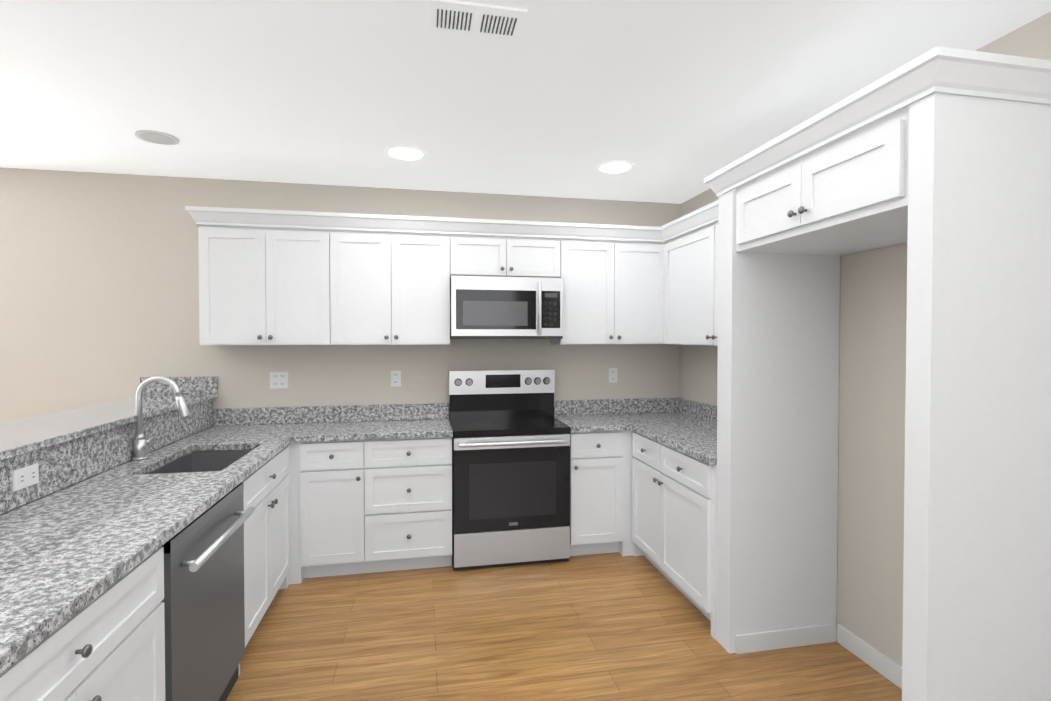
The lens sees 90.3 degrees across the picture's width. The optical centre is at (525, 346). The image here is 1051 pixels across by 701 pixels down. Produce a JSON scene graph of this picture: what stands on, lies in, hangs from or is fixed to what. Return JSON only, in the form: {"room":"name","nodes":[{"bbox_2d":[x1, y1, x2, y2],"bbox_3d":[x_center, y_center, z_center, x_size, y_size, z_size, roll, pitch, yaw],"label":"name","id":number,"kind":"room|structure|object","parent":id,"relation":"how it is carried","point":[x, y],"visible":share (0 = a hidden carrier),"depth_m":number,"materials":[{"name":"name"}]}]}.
{"room":"kitchen","nodes":[
{"label":"kitchen","id":0,"kind":"room"},
{"bbox_2d":[0,167,680,426],"bbox_3d":[-1.991,0.159,3.637,6.780,2.795,0.100,0,1,-11],"label":"wall","id":1,"kind":"structure","parent":0,"point":[99,287],"depth_m":3.51,"materials":[{"name":"paint"}]},
{"bbox_2d":[198,224,277,344],"bbox_3d":[-1.843,-0.391,3.443,0.445,0.760,0.320,0,1,-11],"label":"upper cabinet","id":2,"kind":"object","parent":1,"relation":"attached to","point":[276,286],"depth_m":3.29,"materials":[{"name":"white wood"}]},
{"bbox_2d":[270,372,287,388],"bbox_3d":[-1.716,0.234,3.636,0.120,0.116,0.008,0,1,-11],"label":"electrical outlet","id":3,"kind":"object","parent":1,"relation":"attached to","point":[278,380],"visible":1,"depth_m":3.63,"materials":[{"name":"plastic"}]},
{"bbox_2d":[278,227,341,344],"bbox_3d":[-1.491,-0.392,3.512,0.504,0.760,0.320,0,1,-11],"label":"upper cabinet","id":4,"kind":"object","parent":1,"relation":"attached to","point":[309,260],"depth_m":3.38,"materials":[{"name":"white wood"}]},
{"bbox_2d":[185,206,660,241],"bbox_3d":[-0.529,-0.812,3.504,3.152,0.100,0.049,0,1,-11],"label":"crown molding","id":5,"kind":"structure","parent":4,"relation":"attached to","point":[201,215],"depth_m":3.46,"materials":[{"name":"white wood"}]},
{"bbox_2d":[342,230,401,344],"bbox_3d":[-1.112,-0.393,3.586,0.503,0.760,0.320,0,1,-11],"label":"upper cabinet","id":6,"kind":"object","parent":1,"relation":"attached to","point":[371,260],"depth_m":3.45,"materials":[{"name":"white wood"}]},
{"bbox_2d":[391,371,400,386],"bbox_3d":[-0.941,0.231,3.788,0.072,0.116,0.008,0,1,-11],"label":"electrical outlet","id":7,"kind":"object","parent":1,"relation":"attached to","point":[395,378],"visible":1,"depth_m":3.79,"materials":[{"name":"plastic"}]},
{"bbox_2d":[402,232,453,344],"bbox_3d":[-0.760,-0.394,3.655,0.445,0.760,0.320,0,1,-11],"label":"upper cabinet","id":8,"kind":"object","parent":1,"relation":"attached to","point":[427,258],"depth_m":3.52,"materials":[{"name":"white wood"}]},
{"bbox_2d":[454,234,513,276],"bbox_3d":[-0.329,-0.632,3.736,0.433,0.288,0.320,0,1,-11],"label":"upper cabinet","id":9,"kind":"object","parent":1,"relation":"attached to","point":[474,255],"depth_m":3.59,"materials":[{"name":"white wood"}]},
{"bbox_2d":[450,276,562,338],"bbox_3d":[-0.150,-0.265,3.709,0.765,0.420,0.447,0,1,-11],"label":"microwave","id":10,"kind":"object","parent":9,"relation":"attached to","point":[485,307],"visible":1,"depth_m":3.53,"materials":[{"name":"silver metal"}]},
{"bbox_2d":[514,236,557,277],"bbox_3d":[0.005,-0.633,3.802,0.433,0.288,0.320,0,1,-11],"label":"upper cabinet","id":11,"kind":"object","parent":1,"relation":"attached to","point":[536,257],"depth_m":3.66,"materials":[{"name":"white wood"}]},
{"bbox_2d":[550,238,605,344],"bbox_3d":[0.443,-0.398,3.886,0.457,0.760,0.330,0,1,-11],"label":"upper cabinet","id":12,"kind":"object","parent":1,"relation":"attached to","point":[581,262],"depth_m":3.73,"materials":[{"name":"white wood"}]},
{"bbox_2d":[608,368,616,382],"bbox_3d":[0.688,0.226,4.108,0.072,0.116,0.008,0,1,-11],"label":"electrical outlet","id":13,"kind":"object","parent":1,"relation":"attached to","point":[612,375],"visible":1,"depth_m":4.11,"materials":[{"name":"plastic"}]},
{"bbox_2d":[606,240,661,343],"bbox_3d":[0.785,-0.399,3.923,0.458,0.760,0.389,0,1,-11],"label":"upper cabinet","id":14,"kind":"object","parent":1,"relation":"attached to","point":[633,268],"depth_m":3.80,"materials":[{"name":"white wood"}]},
{"bbox_2d":[0,0,1050,203],"bbox_3d":[-1.371,-1.135,0.455,6.580,0.100,6.340,0,1,-11],"label":"ceiling","id":15,"kind":"structure","parent":0,"point":[676,101],"depth_m":2.21,"materials":[{"name":"paint"}]},
{"bbox_2d":[135,130,178,144],"bbox_3d":[-1.975,-1.120,2.804,0.196,0.010,0.196,0,1,-11],"label":"recessed light","id":16,"kind":"object","parent":15,"relation":"in","point":[157,137],"visible":0.96,"depth_m":2.78,"materials":[{"name":"white plastic"}]},
{"bbox_2d":[384,146,427,160],"bbox_3d":[-0.699,-1.124,3.054,0.250,0.010,0.250,0,1,-11],"label":"recessed light","id":17,"kind":"object","parent":15,"relation":"in","point":[406,153],"visible":1,"depth_m":3.03,"materials":[{"name":"white plastic"}]},
{"bbox_2d":[428,0,527,41],"bbox_3d":[-0.167,-1.103,1.772,0.320,0.010,0.180,0,1,-11],"label":"ceiling vent","id":18,"kind":"object","parent":15,"relation":"in","point":[468,19],"visible":1,"depth_m":1.76,"materials":[{"name":"metal"}]},
{"bbox_2d":[595,161,634,173],"bbox_3d":[0.567,-1.129,3.302,0.250,0.010,0.250,0,1,-11],"label":"recessed light","id":19,"kind":"object","parent":15,"relation":"in","point":[613,167],"visible":1,"depth_m":3.28,"materials":[{"name":"white plastic"}]},
{"bbox_2d":[226,552,901,700],"bbox_3d":[-1.371,1.559,0.501,6.580,0.100,6.340,0,1,-11],"label":"floor","id":20,"kind":"structure","parent":0,"point":[615,626],"depth_m":2.56,"materials":[{"name":"brown wood"}]},
{"bbox_2d":[0,547,164,700],"bbox_3d":[-1.336,1.058,1.142,0.600,0.880,0.920,0,1,-11],"label":"base cabinet","id":21,"kind":"object","parent":20,"relation":"on","point":[113,649],"depth_m":1.35,"materials":[{"name":"white wood"}]},
{"bbox_2d":[0,406,307,673],"bbox_3d":[-1.469,0.528,1.875,0.630,0.154,3.568,0,1,-11],"label":"countertop","id":22,"kind":"structure","parent":21,"relation":"on","point":[67,554],"depth_m":1.70,"materials":[{"name":"stone"}]},
{"bbox_2d":[132,376,190,460],"bbox_3d":[-1.811,0.348,2.634,0.260,0.407,0.160,0,1,-11],"label":"faucet","id":23,"kind":"object","parent":22,"relation":"on","point":[140,442],"visible":1,"depth_m":2.56,"materials":[{"name":"silver metal"}]},
{"bbox_2d":[148,450,251,473],"bbox_3d":[-1.615,0.689,2.635,0.394,0.189,0.674,0,1,-11],"label":"sink","id":24,"kind":"object","parent":22,"relation":"in","point":[203,461],"visible":0.02,"depth_m":2.93,"materials":[{"name":"silver metal"}]},
{"bbox_2d":[0,376,217,515],"bbox_3d":[-1.974,0.861,1.731,0.465,1.255,3.670,0,1,-11],"label":"wall","id":25,"kind":"structure","parent":20,"relation":"on","point":[63,449],"depth_m":2.34,"materials":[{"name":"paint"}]},
{"bbox_2d":[12,463,38,491],"bbox_3d":[-1.786,0.466,1.869,0.008,0.072,0.116,0,1,-11],"label":"electrical outlet","id":26,"kind":"object","parent":25,"relation":"attached to","point":[24,477],"visible":1,"depth_m":1.86,"materials":[{"name":"plastic"}]},
{"bbox_2d":[160,483,254,700],"bbox_3d":[-1.443,1.046,1.946,0.640,0.877,0.688,0,1,-11],"label":"dishwasher","id":27,"kind":"object","parent":20,"relation":"on","point":[204,612],"visible":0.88,"depth_m":1.92,"materials":[{"name":"metal"}]},
{"bbox_2d":[199,442,303,583],"bbox_3d":[-1.748,1.021,3.371,0.650,0.880,0.537,0,1,-11],"label":"base cabinet","id":28,"kind":"object","parent":20,"relation":"on","point":[286,464],"depth_m":3.21,"materials":[{"name":"white wood"}]},
{"bbox_2d":[238,478,291,676],"bbox_3d":[-1.642,1.142,2.701,0.600,0.660,0.824,0,1,-11],"label":"base cabinet","id":29,"kind":"object","parent":20,"relation":"on","point":[268,530],"depth_m":2.68,"materials":[{"name":"white wood"}]},
{"bbox_2d":[300,440,367,577],"bbox_3d":[-1.280,1.019,3.479,0.450,0.880,0.506,0,1,-11],"label":"base cabinet","id":30,"kind":"object","parent":20,"relation":"on","point":[330,508],"depth_m":3.25,"materials":[{"name":"white wood"}]},
{"bbox_2d":[368,437,451,572],"bbox_3d":[-0.820,1.017,3.569,0.605,0.880,0.506,0,1,-11],"label":"base cabinet","id":31,"kind":"object","parent":20,"relation":"on","point":[410,480],"depth_m":3.34,"materials":[{"name":"white wood"}]},
{"bbox_2d":[296,403,452,442],"bbox_3d":[-0.985,0.500,3.517,0.953,0.154,0.531,0,1,-11],"label":"countertop","id":32,"kind":"structure","parent":31,"relation":"on","point":[390,421],"depth_m":3.65,"materials":[{"name":"stone"}]},
{"bbox_2d":[449,369,570,570],"bbox_3d":[-0.122,0.817,3.644,0.787,1.277,0.568,0,1,-11],"label":"range","id":33,"kind":"object","parent":20,"relation":"on","point":[511,471],"visible":1,"depth_m":3.46,"materials":[{"name":"metal"}]},
{"bbox_2d":[570,431,623,555],"bbox_3d":[0.481,1.013,3.825,0.460,0.880,0.506,0,1,-11],"label":"base cabinet","id":34,"kind":"object","parent":20,"relation":"on","point":[596,458],"depth_m":3.58,"materials":[{"name":"white wood"}]},
{"bbox_2d":[554,399,627,432],"bbox_3d":[0.461,0.495,3.801,0.420,0.154,0.531,0,1,-11],"label":"countertop","id":35,"kind":"structure","parent":34,"relation":"on","point":[600,415],"depth_m":4.01,"materials":[{"name":"stone"}]},
{"bbox_2d":[632,432,651,562],"bbox_3d":[1.085,1.019,3.441,0.618,0.880,0.520,0,1,-11],"label":"base cabinet","id":36,"kind":"object","parent":20,"relation":"on","point":[642,512],"depth_m":3.45,"materials":[{"name":"white wood"}]},
{"bbox_2d":[652,439,716,638],"bbox_3d":[1.174,1.027,2.989,0.618,0.880,0.637,0,1,-11],"label":"base cabinet","id":37,"kind":"object","parent":20,"relation":"on","point":[684,487],"depth_m":2.88,"materials":[{"name":"white wood"}]},
{"bbox_2d":[616,398,716,464],"bbox_3d":[1.077,0.502,3.415,0.641,0.154,1.526,0,1,-11],"label":"countertop","id":38,"kind":"structure","parent":37,"relation":"on","point":[689,427],"depth_m":3.64,"materials":[{"name":"stone"}]},
{"bbox_2d":[716,92,1050,700],"bbox_3d":[1.340,0.367,2.116,0.623,2.230,1.115,0,1,-11],"label":"enclosure","id":39,"kind":"object","parent":20,"relation":"on","point":[953,191],"visible":0.98,"depth_m":1.58,"materials":[{"name":"white wood"}]},
{"bbox_2d":[704,46,964,201],"bbox_3d":[1.040,-0.787,2.037,0.049,0.100,1.215,0,1,-11],"label":"crown molding","id":40,"kind":"structure","parent":39,"relation":"attached to","point":[949,70],"depth_m":1.73,"materials":[{"name":"white wood"}]},
{"bbox_2d":[953,50,1050,104],"bbox_3d":[1.478,-0.778,1.530,0.570,0.100,0.049,0,1,-11],"label":"crown molding","id":41,"kind":"structure","parent":39,"relation":"attached to","point":[987,75],"depth_m":1.51,"materials":[{"name":"white wood"}]},
{"bbox_2d":[680,11,1050,666],"bbox_3d":[1.916,0.202,1.072,0.100,2.795,6.440,0,1,-11],"label":"wall","id":42,"kind":"structure","parent":0,"point":[872,399],"depth_m":2.42,"materials":[{"name":"paint"}]},
{"bbox_2d":[662,221,717,345],"bbox_3d":[1.210,-0.392,3.513,0.336,0.760,0.759,0,1,-11],"label":"upper cabinet","id":43,"kind":"object","parent":42,"relation":"attached to","point":[690,259],"depth_m":3.45,"materials":[{"name":"white wood"}]},
{"bbox_2d":[661,202,718,241],"bbox_3d":[1.112,-0.807,3.204,0.049,0.100,1.144,0,1,-11],"label":"crown molding","id":44,"kind":"structure","parent":43,"relation":"attached to","point":[708,214],"depth_m":3.39,"materials":[{"name":"white wood"}]},
{"bbox_2d":[736,623,901,688],"bbox_3d":[1.739,1.468,0.268,0.565,0.090,4.688,0,1,-11],"label":"baseboard","id":45,"kind":"structure","parent":42,"relation":"attached to","point":[876,660],"depth_m":2.53,"materials":[{"name":"white wood"}]}
]}

